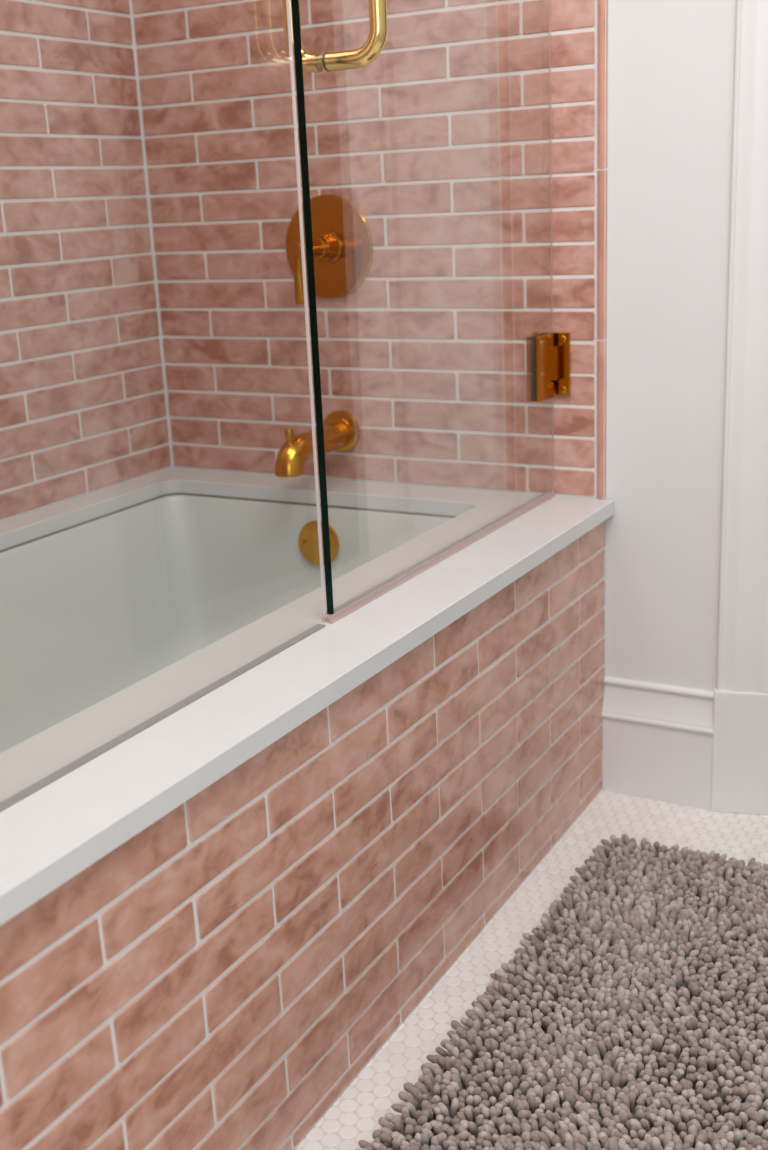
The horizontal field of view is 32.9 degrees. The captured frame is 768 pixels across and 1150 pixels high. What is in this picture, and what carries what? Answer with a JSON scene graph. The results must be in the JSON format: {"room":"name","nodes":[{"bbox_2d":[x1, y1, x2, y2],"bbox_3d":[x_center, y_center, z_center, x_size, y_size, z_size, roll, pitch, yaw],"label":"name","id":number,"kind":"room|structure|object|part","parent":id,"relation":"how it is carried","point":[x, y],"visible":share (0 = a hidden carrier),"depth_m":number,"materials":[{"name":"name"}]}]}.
{"room":"bathroom","nodes":[
{"label":"bathroom","id":0,"kind":"room"},
{"bbox_2d":[0,0,171,521],"bbox_3d":[-0.897,-0.701,1.821,0.120,2.500,1.820,6,18,28],"label":"wall","id":1,"kind":"structure","parent":0,"point":[83,403],"depth_m":2.34,"materials":[{"name":"tile"}]},
{"bbox_2d":[130,0,736,691],"bbox_3d":[0.039,-0.866,2.245,1.200,2.500,0.120,6,18,28],"label":"wall","id":2,"kind":"structure","parent":0,"point":[466,149],"depth_m":2.22,"materials":[{"name":"tile"}]},
{"bbox_2d":[275,410,359,477],"bbox_3d":[-0.129,-0.237,2.342,0.079,0.087,0.213,6,18,28],"label":"tub spout","id":3,"kind":"object","parent":2,"relation":"attached to","point":[341,429],"visible":0.98,"depth_m":2.31,"materials":[{"name":"gold metal"}]},
{"bbox_3d":[-0.165,-0.239,2.275,0.015,0.034,0.015,6,18,28],"label":"diverter knob","id":4,"kind":"part","parent":3,"relation":"part of","materials":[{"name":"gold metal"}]},
{"bbox_2d":[286,195,372,304],"bbox_3d":[-0.127,-0.574,2.290,0.181,0.182,0.120,6,18,28],"label":"shower valve","id":5,"kind":"object","parent":2,"relation":"attached to","point":[341,234],"visible":0.77,"depth_m":2.31,"materials":[{"name":"gold metal"}]},
{"bbox_3d":[-0.148,-0.518,2.262,0.018,0.094,0.018,6,18,28],"label":"lever","id":6,"kind":"part","parent":5,"relation":"part of","materials":[{"name":"gold metal"}]},
{"bbox_2d":[282,0,569,618],"bbox_3d":[0.093,-0.749,1.729,0.134,1.483,0.752,6,18,28],"label":"shower door","id":7,"kind":"structure","parent":2,"relation":"attached to","point":[547,353],"depth_m":1.54,"materials":[{"name":"clear glass"}]},
{"bbox_3d":[0.251,-0.345,2.158,0.006,0.106,0.060,6,18,28],"label":"clamp plate","id":8,"kind":"part","parent":7,"relation":"part of","materials":[{"name":"gold metal"}]},
{"bbox_3d":[0.267,-0.343,2.149,0.006,0.106,0.060,6,18,28],"label":"clamp plate","id":9,"kind":"part","parent":7,"relation":"part of","materials":[{"name":"gold metal"}]},
{"bbox_3d":[0.282,-0.355,2.189,0.066,0.106,0.005,6,18,28],"label":"wall plate","id":10,"kind":"part","parent":7,"relation":"part of","materials":[{"name":"gold metal"}]},
{"bbox_2d":[597,0,607,498],"bbox_3d":[0.326,-1.070,1.940,0.016,1.960,0.007,6,18,28],"label":"trim","id":11,"kind":"structure","parent":2,"relation":"attached to","point":[602,5],"depth_m":2.09,"materials":[{"name":"pink tile"}]},
{"bbox_2d":[602,676,713,810],"bbox_3d":[0.479,0.295,2.278,0.199,0.214,0.022,6,18,28],"label":"baseboard","id":12,"kind":"structure","parent":2,"relation":"attached to","point":[658,738],"depth_m":2.27,"materials":[{"name":"white paint"}]},
{"bbox_2d":[295,791,767,1149],"bbox_3d":[0.558,0.631,1.675,3.064,0.100,5.120,6,18,28],"label":"floor","id":13,"kind":"structure","parent":0,"point":[353,1118],"depth_m":1.92,"materials":[{"name":"tile"}]},
{"bbox_2d":[0,493,456,752],"bbox_3d":[-0.443,0.296,1.887,0.718,0.512,1.416,6,18,28],"label":"bathtub","id":14,"kind":"object","parent":13,"relation":"on","point":[92,609],"visible":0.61,"depth_m":2.39,"materials":[{"name":"grey ceramic"}]},
{"bbox_3d":[-0.120,-0.059,2.385,0.085,0.085,0.016,6,18,28],"label":"overflow plate","id":15,"kind":"part","parent":14,"relation":"part of","materials":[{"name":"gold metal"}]},
{"bbox_2d":[0,521,604,1149],"bbox_3d":[-0.035,0.349,1.642,0.085,0.511,1.600,6,18,28],"label":"tub apron","id":16,"kind":"object","parent":13,"relation":"on","point":[220,977],"visible":0.95,"depth_m":1.47,"materials":[{"name":"tile"}]},
{"bbox_2d":[0,467,613,925],"bbox_3d":[-0.406,0.050,1.763,0.938,0.025,1.598,6,18,28],"label":"tub deck","id":17,"kind":"object","parent":16,"relation":"on","point":[56,832],"visible":0.99,"depth_m":1.50,"materials":[{"name":"white stone"}]},
{"bbox_2d":[0,624,324,811],"bbox_3d":[-0.311,-0.538,1.067,0.011,1.483,0.830,6,18,28],"label":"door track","id":18,"kind":"object","parent":17,"relation":"on","point":[47,780],"visible":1,"depth_m":1.33,"materials":[{"name":"silver metal"}]},
{"bbox_2d":[355,834,767,1149],"bbox_3d":[0.386,0.588,1.607,0.602,0.035,0.991,6,18,28],"label":"bath rug","id":19,"kind":"object","parent":13,"relation":"on","point":[638,1020],"visible":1,"depth_m":1.64,"materials":[{"name":"grey fabric"}]},
{"bbox_3d":[1.407,-0.789,1.764,1.763,2.500,0.595,6,18,28],"label":"wall","id":20,"kind":"structure","parent":0,"visible":0},
{"bbox_2d":[711,688,767,814],"bbox_3d":[0.618,0.299,2.229,0.106,0.222,0.042,1,17,13],"label":"trim","id":21,"kind":"structure","parent":20,"relation":"attached to","point":[740,719],"depth_m":2.21,"materials":[{"name":"white paint"}]},
{"bbox_2d":[716,0,767,693],"bbox_3d":[0.567,-0.753,1.913,0.098,1.978,0.017,1,17,13],"label":"trim","id":22,"kind":"structure","parent":20,"relation":"attached to","point":[742,650],"depth_m":2.04,"materials":[{"name":"white paint"}]}
]}

